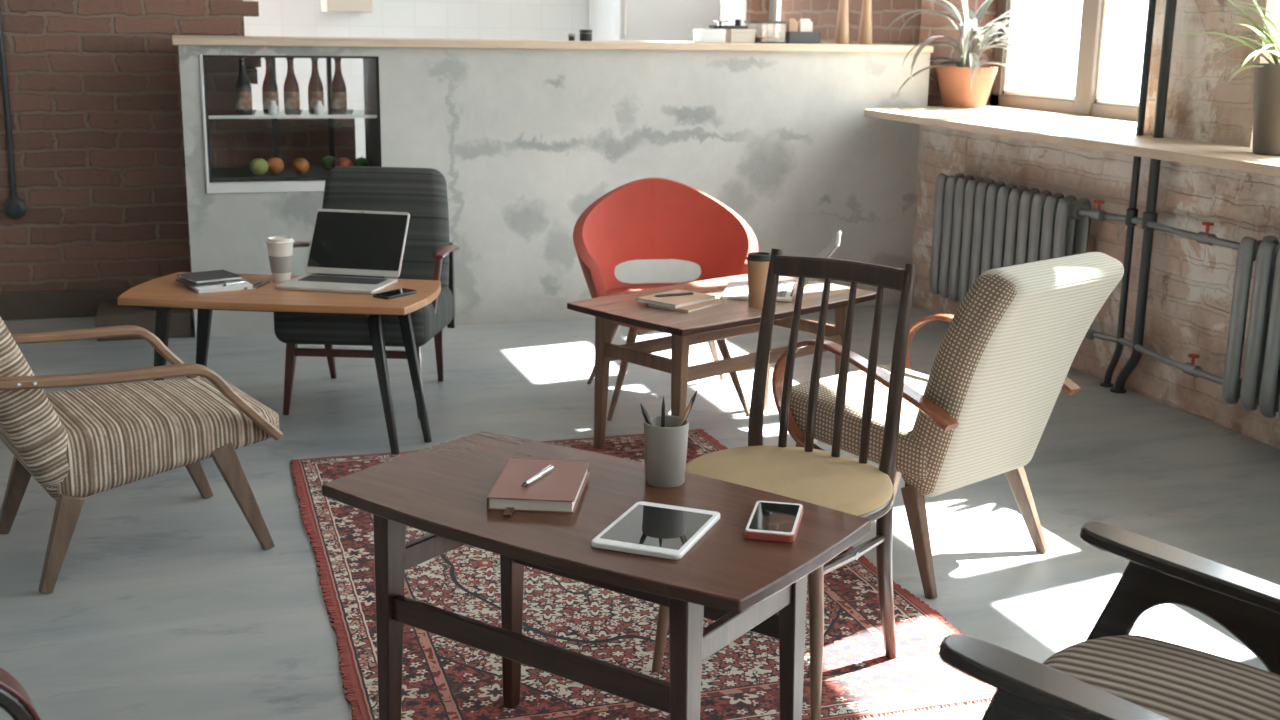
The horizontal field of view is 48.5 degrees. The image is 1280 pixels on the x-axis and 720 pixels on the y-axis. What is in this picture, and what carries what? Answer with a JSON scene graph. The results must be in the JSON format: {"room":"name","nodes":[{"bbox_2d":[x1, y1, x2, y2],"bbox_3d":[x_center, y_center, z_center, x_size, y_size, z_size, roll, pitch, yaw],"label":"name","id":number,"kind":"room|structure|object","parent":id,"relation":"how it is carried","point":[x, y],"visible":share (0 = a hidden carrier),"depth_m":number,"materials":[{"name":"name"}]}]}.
{"room":"cafe","nodes":[
{"label":"cafe","id":0,"kind":"room"},
{"bbox_2d":[0,0,355,310],"bbox_3d":[-3.802,-2.097,6.077,5.000,3.950,0.300,-3,14,-17],"label":"brick wall","id":1,"kind":"structure","parent":0,"point":[94,86],"depth_m":6.62,"materials":[{"name":"brown brick"}]},
{"bbox_2d":[0,4,26,219],"bbox_3d":[-2.853,-2.335,6.150,0.104,3.472,0.032,-3,14,-17],"label":"cable","id":2,"kind":"object","parent":1,"relation":"attached to","point":[14,208],"visible":1,"depth_m":6.47,"materials":[{"name":"paint"}]},
{"bbox_2d":[3,197,26,219],"bbox_3d":[-2.879,-0.696,6.539,0.104,0.104,0.032,-3,14,-17],"label":"socket","id":3,"kind":"object","parent":2,"relation":"attached to","point":[14,208],"depth_m":6.53,"materials":[{"name":"paint"}]},
{"bbox_2d":[0,287,132,319],"bbox_3d":[-4.079,-0.185,6.276,3.980,0.130,0.025,-3,14,-17],"label":"baseboard","id":4,"kind":"structure","parent":1,"relation":"attached to","point":[25,305],"depth_m":6.68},
{"bbox_2d":[243,0,746,158],"bbox_3d":[-1.121,-2.702,8.802,5.200,3.950,0.200,-3,14,-17],"label":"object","id":5,"kind":"structure","parent":0,"point":[450,19],"depth_m":8.75,"materials":[{"name":"white paint"}]},
{"bbox_2d":[320,0,372,12],"bbox_3d":[-1.740,-2.458,8.360,0.270,0.800,0.345,-3,14,-17],"label":"upper cabinet","id":6,"kind":"object","parent":5,"relation":"attached to","point":[349,6],"visible":1,"depth_m":8.29,"materials":[{"name":"beige"}]},
{"bbox_2d":[0,304,1279,719],"bbox_3d":[-0.897,0.721,3.175,8.500,0.100,12.500,-3,14,-17],"label":"floor","id":7,"kind":"structure","parent":0,"point":[165,602],"depth_m":4.13,"materials":[{"name":"concrete"}]},
{"bbox_2d":[0,668,40,719],"bbox_3d":[-0.949,0.622,1.453,0.750,0.896,0.620,-8,16,-32],"label":"armchair","id":8,"kind":"object","parent":7,"relation":"on","point":[14,699],"visible":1,"depth_m":1.81,"materials":[{"name":"black wood"}]},
{"bbox_2d":[0,316,282,593],"bbox_3d":[-1.443,0.070,3.733,0.859,0.901,0.593,-8,16,-34],"label":"armchair","id":9,"kind":"object","parent":7,"relation":"on","point":[77,444],"visible":1,"depth_m":3.62,"materials":[{"name":"beige fabric"}]},
{"bbox_2d":[95,300,191,340],"bbox_3d":[-2.251,-0.190,6.463,0.400,0.110,0.400,-3,14,-17],"label":"step","id":10,"kind":"structure","parent":7,"relation":"on","point":[109,313],"depth_m":6.31,"materials":[{"name":"brown wood"}]},
{"bbox_2d":[117,272,440,454],"bbox_3d":[-1.209,0.003,4.886,1.027,0.504,0.532,2,13,5],"label":"side table","id":11,"kind":"object","parent":7,"relation":"on","point":[163,294],"visible":0.82,"depth_m":4.72,"materials":[{"name":"orange wood"}]},
{"bbox_2d":[189,279,252,292],"bbox_3d":[-1.427,-0.253,4.833,0.185,0.012,0.150,-7,15,-29],"label":"notebook","id":12,"kind":"object","parent":11,"relation":"on","point":[211,288],"visible":0.7,"depth_m":4.78,"materials":[{"name":"white paper"}]},
{"bbox_2d":[176,279,225,286],"bbox_3d":[-1.499,-0.269,4.854,0.120,0.005,0.150,-9,17,-37],"label":"notebook","id":13,"kind":"object","parent":12,"relation":"on","point":[183,281],"visible":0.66,"depth_m":4.81,"materials":[{"name":"black paper"}]},
{"bbox_2d":[177,270,241,283],"bbox_3d":[-1.484,-0.288,4.903,0.165,0.010,0.165,-10,17,-39],"label":"notebook","id":14,"kind":"object","parent":13,"relation":"on","point":[215,275],"visible":1,"depth_m":4.88,"materials":[{"name":"grey paper"}]},
{"bbox_2d":[222,280,245,285],"bbox_3d":[-1.377,-0.260,4.816,0.008,0.010,0.100,10,16,33],"label":"ballpoint pen","id":15,"kind":"object","parent":12,"relation":"on","point":[242,281],"visible":1,"depth_m":4.82,"materials":[{"name":"silver metal"}]},
{"bbox_2d":[242,281,261,289],"bbox_3d":[-1.324,-0.253,4.851,0.007,0.007,0.150,3,14,10],"label":"pencil","id":16,"kind":"object","parent":11,"relation":"on","point":[258,283],"visible":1,"depth_m":4.86,"materials":[{"name":"grey"}]},
{"bbox_2d":[253,281,269,289],"bbox_3d":[-1.297,-0.256,4.864,0.007,0.007,0.150,2,13,6],"label":"pencil","id":17,"kind":"object","parent":11,"relation":"on","point":[260,285],"visible":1,"depth_m":4.85,"materials":[{"name":"grey"}]},
{"bbox_2d":[266,236,293,281],"bbox_3d":[-1.256,-0.353,4.967,0.098,0.150,0.098,-3,14,-17],"label":"cup","id":18,"kind":"object","parent":11,"relation":"on","point":[280,248],"visible":0.99,"depth_m":4.94,"materials":[{"name":"beige paper"}]},
{"bbox_2d":[275,209,409,293],"bbox_3d":[-1.028,-0.383,4.938,0.352,0.227,0.382,3,14,10],"label":"laptop","id":19,"kind":"object","parent":11,"relation":"on","point":[351,251],"visible":1,"depth_m":5.04,"materials":[{"name":"silver metal"}]},
{"bbox_2d":[373,288,416,298],"bbox_3d":[-0.818,-0.222,4.748,0.072,0.010,0.150,9,16,31],"label":"smartphone","id":20,"kind":"object","parent":11,"relation":"on","point":[396,293],"visible":1,"depth_m":4.72,"materials":[{"name":"black plastic"}]},
{"bbox_2d":[274,166,459,418],"bbox_3d":[-1.012,-0.274,5.311,0.662,0.848,0.646,1,13,2],"label":"armchair","id":21,"kind":"object","parent":7,"relation":"on","point":[421,193],"visible":0.68,"depth_m":5.40,"materials":[{"name":"grey fabric"}]},
{"bbox_2d":[172,35,933,337],"bbox_3d":[-0.352,-0.890,6.945,3.610,1.309,0.560,-3,14,-17],"label":"bar counter","id":22,"kind":"object","parent":7,"relation":"on","point":[524,136],"depth_m":6.70,"materials":[{"name":"paint"}]},
{"bbox_2d":[235,57,251,113],"bbox_3d":[-1.765,-1.222,6.317,0.070,0.249,0.070,-3,14,-17],"label":"bottle","id":23,"kind":"object","parent":22,"relation":"on","point":[243,91],"visible":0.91,"depth_m":6.30,"materials":[{"name":"orange glass"}]},
{"bbox_2d":[250,156,267,174],"bbox_3d":[-1.704,-0.871,6.357,0.080,0.083,0.080,8,15,27],"label":"apple","id":24,"kind":"object","parent":22,"relation":"in","point":[259,166],"visible":1,"depth_m":6.33,"materials":[{"name":"food"}]},
{"bbox_2d":[262,58,278,113],"bbox_3d":[-1.655,-1.228,6.352,0.070,0.249,0.070,-3,14,-17],"label":"bottle","id":25,"kind":"object","parent":22,"relation":"on","point":[269,87],"visible":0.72,"depth_m":6.33,"materials":[{"name":"orange glass"}]},
{"bbox_2d":[268,101,281,114],"bbox_3d":[-1.623,-1.119,6.300,0.044,0.062,0.054,11,17,37],"label":"creamer","id":26,"kind":"object","parent":22,"relation":"on","point":[272,108],"visible":1,"depth_m":6.28,"materials":[{"name":"white ceramic"}]},
{"bbox_2d":[267,157,283,173],"bbox_3d":[-1.647,-0.876,6.407,0.080,0.072,0.080,-10,17,-40],"label":"orange","id":27,"kind":"object","parent":22,"relation":"in","point":[275,165],"visible":0.98,"depth_m":6.38,"materials":[{"name":"brown food"}]},
{"bbox_2d":[284,58,299,113],"bbox_3d":[-1.567,-1.233,6.379,0.070,0.249,0.070,-3,14,-17],"label":"bottle","id":28,"kind":"object","parent":22,"relation":"on","point":[291,87],"visible":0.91,"depth_m":6.36,"materials":[{"name":"orange glass"}]},
{"bbox_2d":[292,158,309,173],"bbox_3d":[-1.537,-0.881,6.442,0.076,0.069,0.076,4,14,11],"label":"orange","id":29,"kind":"object","parent":22,"relation":"in","point":[300,165],"visible":1,"depth_m":6.42,"materials":[{"name":"brown food"}]},
{"bbox_2d":[308,58,323,113],"bbox_3d":[-1.464,-1.239,6.411,0.070,0.249,0.070,-3,14,-17],"label":"bottle","id":30,"kind":"object","parent":22,"relation":"on","point":[315,86],"visible":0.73,"depth_m":6.39,"materials":[{"name":"orange glass"}]},
{"bbox_2d":[314,100,327,114],"bbox_3d":[-1.432,-1.130,6.359,0.044,0.062,0.054,11,17,37],"label":"creamer","id":31,"kind":"object","parent":22,"relation":"on","point":[319,108],"visible":1,"depth_m":6.34,"materials":[{"name":"white ceramic"}]},
{"bbox_2d":[321,156,336,170],"bbox_3d":[-1.430,-0.904,6.547,0.076,0.069,0.076,0,13,-5],"label":"lime","id":32,"kind":"object","parent":22,"relation":"in","point":[328,162],"visible":0.72,"depth_m":6.52,"materials":[{"name":"green food"}]},
{"bbox_2d":[331,58,346,113],"bbox_3d":[-1.367,-1.245,6.441,0.070,0.249,0.070,-3,14,-17],"label":"bottle","id":33,"kind":"object","parent":22,"relation":"on","point":[338,87],"visible":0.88,"depth_m":6.42,"materials":[{"name":"orange glass"}]},
{"bbox_2d":[335,156,351,166],"bbox_3d":[-1.353,-0.894,6.488,0.076,0.079,0.076,1,13,2],"label":"tomato","id":34,"kind":"object","parent":22,"relation":"on","point":[343,161],"visible":0.51,"depth_m":6.46,"materials":[{"name":"food"}]},
{"bbox_2d":[354,156,369,166],"bbox_3d":[-1.284,-0.906,6.551,0.072,0.075,0.072,10,16,33],"label":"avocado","id":35,"kind":"object","parent":22,"relation":"on","point":[361,161],"visible":0.61,"depth_m":6.53,"materials":[{"name":"food"}]},
{"bbox_2d":[172,35,933,52],"bbox_3d":[-0.342,-1.511,6.798,3.610,0.034,0.560,-3,14,-17],"label":"countertop","id":36,"kind":"structure","parent":22,"relation":"on","point":[176,39],"depth_m":6.50,"materials":[{"name":"brown wood"}]},
{"bbox_2d":[568,34,574,40],"bbox_3d":[-0.326,-1.539,6.774,0.034,0.033,0.034,-3,14,-17],"label":"jar","id":37,"kind":"object","parent":22,"relation":"on","point":[571,37],"visible":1,"depth_m":6.76,"materials":[{"name":"black glass"}]},
{"bbox_2d":[579,30,591,40],"bbox_3d":[-0.259,-1.553,6.793,0.062,0.053,0.062,-3,14,-17],"label":"jar","id":38,"kind":"object","parent":22,"relation":"on","point":[585,35],"visible":0.93,"depth_m":6.77,"materials":[{"name":"glass"}]},
{"bbox_2d":[693,29,725,42],"bbox_3d":[0.342,-1.599,7.010,0.129,0.062,0.124,-3,14,-17],"label":"carton","id":39,"kind":"object","parent":22,"relation":"on","point":[700,35],"visible":0.98,"depth_m":6.96,"materials":[{"name":"white cardboard"}]},
{"bbox_2d":[722,29,755,42],"bbox_3d":[0.490,-1.610,7.056,0.134,0.066,0.124,-3,14,-17],"label":"carton","id":40,"kind":"object","parent":22,"relation":"on","point":[731,35],"visible":0.81,"depth_m":7.00,"materials":[{"name":"beige cardboard"}]},
{"bbox_2d":[709,19,747,28],"bbox_3d":[0.438,-1.662,7.026,0.180,0.047,0.090,-3,14,-17],"label":"gadget","id":41,"kind":"object","parent":40,"relation":"on","point":[720,24],"visible":1,"depth_m":7.00,"materials":[{"name":"silver plastic"}]},
{"bbox_2d":[744,21,786,42],"bbox_3d":[0.625,-1.641,7.103,0.160,0.108,0.170,-3,14,-17],"label":"case","id":42,"kind":"object","parent":22,"relation":"on","point":[757,39],"visible":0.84,"depth_m":7.04,"materials":[{"name":"clear glass"}]},
{"bbox_2d":[778,31,819,43],"bbox_3d":[0.801,-1.627,7.164,0.170,0.058,0.140,-3,14,-17],"label":"tray","id":43,"kind":"object","parent":22,"relation":"on","point":[785,36],"visible":0.82,"depth_m":7.10,"materials":[{"name":"grey"}]},
{"bbox_2d":[786,18,797,31],"bbox_3d":[0.764,-1.658,7.144,0.050,0.115,0.040,-3,14,-17],"label":"packet","id":44,"kind":"object","parent":43,"relation":"in","point":[792,24],"visible":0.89,"depth_m":7.12,"materials":[{"name":"beige paper"}]},
{"bbox_2d":[798,19,812,31],"bbox_3d":[0.830,-1.662,7.165,0.070,0.115,0.040,-3,14,-17],"label":"packet","id":45,"kind":"object","parent":43,"relation":"in","point":[804,25],"visible":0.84,"depth_m":7.14,"materials":[{"name":"beige paper"}]},
{"bbox_2d":[835,0,848,43],"bbox_3d":[1.025,-1.773,7.159,0.072,0.352,0.072,-3,14,-17],"label":"pepper mill","id":46,"kind":"object","parent":22,"relation":"on","point":[842,26],"visible":0.91,"depth_m":7.15,"materials":[{"name":"brown wood"}]},
{"bbox_2d":[858,0,871,43],"bbox_3d":[1.149,-1.780,7.197,0.072,0.352,0.072,-3,14,-17],"label":"pepper mill","id":47,"kind":"object","parent":22,"relation":"on","point":[865,29],"visible":0.86,"depth_m":7.19,"materials":[{"name":"brown wood"}]},
{"bbox_2d":[291,429,996,719],"bbox_3d":[-0.129,0.529,3.797,1.438,0.008,2.174,-3,14,-17],"label":"rug","id":48,"kind":"object","parent":7,"relation":"on","point":[443,678],"visible":0.48,"depth_m":3.27,"materials":[{"name":"red fabric"}]},
{"bbox_2d":[322,431,870,719],"bbox_3d":[-0.095,0.526,2.576,0.901,0.567,0.500,10,16,34],"label":"coffee table","id":49,"kind":"object","parent":48,"relation":"on","point":[730,579],"visible":0.93,"depth_m":2.46,"materials":[{"name":"brown wood"}]},
{"bbox_2d":[487,458,589,516],"bbox_3d":[-0.181,0.229,2.543,0.152,0.023,0.263,2,13,5],"label":"notebook","id":50,"kind":"object","parent":49,"relation":"on","point":[560,490],"visible":1,"depth_m":2.51,"materials":[{"name":"red leather"}]},
{"bbox_2d":[522,465,553,486],"bbox_3d":[-0.184,0.209,2.551,0.010,0.012,0.120,7,14,22],"label":"ballpoint pen","id":51,"kind":"object","parent":50,"relation":"on","point":[549,468],"visible":1,"depth_m":2.55,"materials":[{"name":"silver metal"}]},
{"bbox_2d":[591,501,719,559],"bbox_3d":[0.029,0.281,2.365,0.154,0.010,0.222,6,14,20],"label":"tablet","id":52,"kind":"object","parent":49,"relation":"on","point":[665,531],"visible":1,"depth_m":2.34,"materials":[{"name":"white plastic"}]},
{"bbox_2d":[644,415,688,487],"bbox_3d":[0.047,0.169,2.610,0.083,0.116,0.083,-3,14,-17],"label":"pencil cup","id":53,"kind":"object","parent":49,"relation":"on","point":[665,447],"visible":0.97,"depth_m":2.58,"materials":[{"name":"grey ceramic"}]},
{"bbox_2d":[640,403,652,425],"bbox_3d":[0.032,0.148,2.602,0.065,0.145,0.010,0,13,-4],"label":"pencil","id":54,"kind":"object","parent":53,"relation":"in","point":[644,412],"visible":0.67,"depth_m":2.59,"materials":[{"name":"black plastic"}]},
{"bbox_2d":[661,396,664,426],"bbox_3d":[0.041,0.141,2.612,0.007,0.152,0.020,2,13,5],"label":"pencil","id":55,"kind":"object","parent":53,"relation":"in","point":[663,401],"visible":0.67,"depth_m":2.60,"materials":[{"name":"black wood"}]},
{"bbox_2d":[678,401,691,426],"bbox_3d":[0.062,0.144,2.607,0.063,0.150,0.008,3,14,10],"label":"pencil","id":56,"kind":"object","parent":53,"relation":"in","point":[687,409],"visible":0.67,"depth_m":2.59,"materials":[{"name":"brown wood"}]},
{"bbox_2d":[681,391,696,425],"bbox_3d":[0.068,0.137,2.600,0.076,0.168,0.008,-3,14,-17],"label":"pencil","id":57,"kind":"object","parent":53,"relation":"in","point":[694,395],"visible":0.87,"depth_m":2.59,"materials":[{"name":"black wood"}]},
{"bbox_2d":[745,501,802,542],"bbox_3d":[0.228,0.272,2.405,0.083,0.015,0.160,4,14,11],"label":"smartphone","id":58,"kind":"object","parent":49,"relation":"on","point":[769,520],"visible":1,"depth_m":2.38,"materials":[{"name":"red"}]},
{"bbox_2d":[652,248,916,719],"bbox_3d":[0.317,0.248,3.055,0.462,0.902,0.471,10,16,33],"label":"dining chair","id":59,"kind":"object","parent":48,"relation":"on","point":[834,480],"visible":0.86,"depth_m":3.10,"materials":[{"name":"brown wood"}]},
{"bbox_2d":[589,0,720,40],"bbox_3d":[0.082,-1.726,8.929,0.660,1.970,0.690,-3,14,-17],"label":"fridge","id":60,"kind":"object","parent":7,"relation":"on","point":[616,20],"visible":0.12,"depth_m":8.55,"materials":[{"name":"white metal"}]},
{"bbox_2d":[573,178,757,420],"bbox_3d":[0.105,-0.248,5.363,0.706,0.814,0.608,-2,14,-11],"label":"shell chair","id":61,"kind":"object","parent":7,"relation":"on","point":[646,218],"visible":0.71,"depth_m":5.52,"materials":[{"name":"red plastic"}]},
{"bbox_2d":[567,274,876,448],"bbox_3d":[0.292,0.032,4.859,0.985,0.500,0.576,-11,18,-42],"label":"coffee table","id":62,"kind":"object","parent":7,"relation":"on","point":[733,318],"visible":0.7,"depth_m":4.66,"materials":[{"name":"brown wood"}]},
{"bbox_2d":[647,298,725,312],"bbox_3d":[0.155,-0.186,4.664,0.165,0.010,0.225,11,16,35],"label":"notebook","id":63,"kind":"object","parent":62,"relation":"on","point":[688,309],"visible":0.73,"depth_m":4.60,"materials":[{"name":"brown paper"}]},
{"bbox_2d":[636,289,715,308],"bbox_3d":[0.120,-0.201,4.670,0.165,0.014,0.215,12,17,39],"label":"notebook","id":64,"kind":"object","parent":63,"relation":"on","point":[679,301],"visible":0.94,"depth_m":4.63,"materials":[{"name":"white paper"}]},
{"bbox_2d":[655,291,692,296],"bbox_3d":[0.111,-0.217,4.680,0.145,0.011,0.009,-6,15,-25],"label":"ballpoint pen","id":65,"kind":"object","parent":64,"relation":"on","point":[688,292],"visible":1,"depth_m":4.68,"materials":[{"name":"paint"}]},
{"bbox_2d":[746,252,770,307],"bbox_3d":[0.387,-0.261,4.635,0.086,0.175,0.086,-3,14,-17],"label":"cup","id":66,"kind":"object","parent":62,"relation":"on","point":[757,262],"visible":0.92,"depth_m":4.61,"materials":[{"name":"brown"}]},
{"bbox_2d":[721,231,841,301],"bbox_3d":[0.490,-0.330,4.875,0.386,0.200,0.335,3,14,8],"label":"laptop","id":67,"kind":"object","parent":62,"relation":"on","point":[736,289],"visible":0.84,"depth_m":4.84,"materials":[{"name":"silver metal"}]},
{"bbox_2d":[772,252,1123,598],"bbox_3d":[0.799,0.118,3.782,0.594,0.855,0.739,-11,18,-41],"label":"armchair","id":68,"kind":"object","parent":7,"relation":"on","point":[1002,363],"visible":0.91,"depth_m":3.55,"materials":[{"name":"beige fabric"}]},
{"bbox_2d":[939,522,1279,719],"bbox_3d":[0.860,0.528,2.020,0.814,0.865,0.654,10,16,34],"label":"armchair","id":69,"kind":"object","parent":7,"relation":"on","point":[1113,674],"visible":1,"depth_m":2.16,"materials":[{"name":"black wood"}]},
{"bbox_2d":[1100,0,1155,386],"bbox_3d":[1.924,-1.808,5.254,0.058,3.952,0.118,-3,14,-17],"label":"pipe","id":70,"kind":"object","parent":7,"relation":"on","point":[1132,211],"visible":0.97,"depth_m":5.49,"materials":[{"name":"metal"}]},
{"bbox_2d":[1110,0,1176,392],"bbox_3d":[1.948,-1.784,5.159,0.062,3.954,0.148,-3,14,-17],"label":"pipe","id":71,"kind":"object","parent":7,"relation":"on","point":[1150,214],"visible":0.92,"depth_m":5.38,"materials":[{"name":"metal"}]},
{"bbox_2d":[746,0,997,104],"bbox_3d":[1.337,-2.532,8.253,0.560,3.950,2.380,-3,14,-17],"label":"wall","id":72,"kind":"structure","parent":0,"point":[823,14],"depth_m":7.46,"materials":[{"name":"brick"}]},
{"bbox_2d":[768,0,780,36],"bbox_3d":[0.967,-3.036,8.943,0.070,2.600,0.490,-3,14,-17],"label":"window","id":73,"kind":"structure","parent":72,"relation":"in","point":[774,5],"depth_m":9.28,"materials":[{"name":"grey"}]},
{"bbox_2d":[912,0,1279,448],"bbox_3d":[3.131,-1.180,2.689,0.600,3.950,9.620,-3,14,-17],"label":"wall","id":74,"kind":"structure","parent":0,"point":[1191,285],"depth_m":5.34,"materials":[{"name":"beige brick"}]},
{"bbox_2d":[929,173,1090,302],"bbox_3d":[1.631,-0.487,6.292,0.192,0.579,1.100,-3,14,-17],"label":"radiator","id":75,"kind":"object","parent":74,"relation":"attached to","point":[980,225],"visible":0.62,"depth_m":6.25,"materials":[{"name":"metal"}]},
{"bbox_2d":[1084,321,1222,384],"bbox_3d":[1.936,-0.047,5.414,0.089,0.079,1.001,-3,14,-17],"label":"pipe","id":76,"kind":"object","parent":75,"relation":"attached to","point":[1191,369],"visible":0.72,"depth_m":5.27,"materials":[{"name":"metal"}]},
{"bbox_2d":[1079,200,1239,249],"bbox_3d":[1.944,-0.513,5.303,0.089,0.079,1.001,-3,14,-17],"label":"pipe","id":77,"kind":"object","parent":75,"relation":"attached to","point":[1207,238],"visible":0.94,"depth_m":5.22,"materials":[{"name":"metal"}]},
{"bbox_2d":[990,0,1138,121],"bbox_3d":[2.123,-2.335,6.376,0.090,2.460,1.640,-3,14,-17],"label":"window","id":78,"kind":"structure","parent":74,"relation":"in","point":[1090,99],"depth_m":6.59,"materials":[{"name":"grey wood"}]},
{"bbox_2d":[864,105,1279,176],"bbox_3d":[2.218,-0.679,4.769,0.860,0.034,5.400,-3,14,-17],"label":"windowsill","id":79,"kind":"structure","parent":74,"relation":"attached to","point":[1078,131],"depth_m":5.58,"materials":[{"name":"brown wood"}]},
{"bbox_2d":[883,0,1039,107],"bbox_3d":[1.551,-1.600,6.938,0.729,0.735,0.548,-3,14,-17],"label":"potted plant","id":80,"kind":"object","parent":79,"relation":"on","point":[965,84],"visible":1,"depth_m":7.02,"materials":[{"name":"green plant"}]},
{"bbox_2d":[1176,0,1279,155],"bbox_3d":[2.055,-0.982,4.569,0.659,0.643,0.374,5,14,19],"label":"potted plant","id":81,"kind":"object","parent":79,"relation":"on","point":[1266,96],"visible":1,"depth_m":4.61,"materials":[{"name":"green plant"}]},
{"bbox_2d":[1222,235,1279,418],"bbox_3d":[2.211,-0.055,4.513,0.192,0.579,0.830,-3,14,-17],"label":"radiator","id":82,"kind":"object","parent":74,"relation":"attached to","point":[1259,384],"visible":1,"depth_m":4.74,"materials":[{"name":"metal"}]},
{"label":"outside","id":83,"kind":"structure","parent":0,"visible":0},
{"bbox_2d":[1013,0,1148,100],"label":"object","id":84,"kind":"structure","parent":83,"point":[1054,26],"depth_m":26.93,"materials":[{"name":"white"}]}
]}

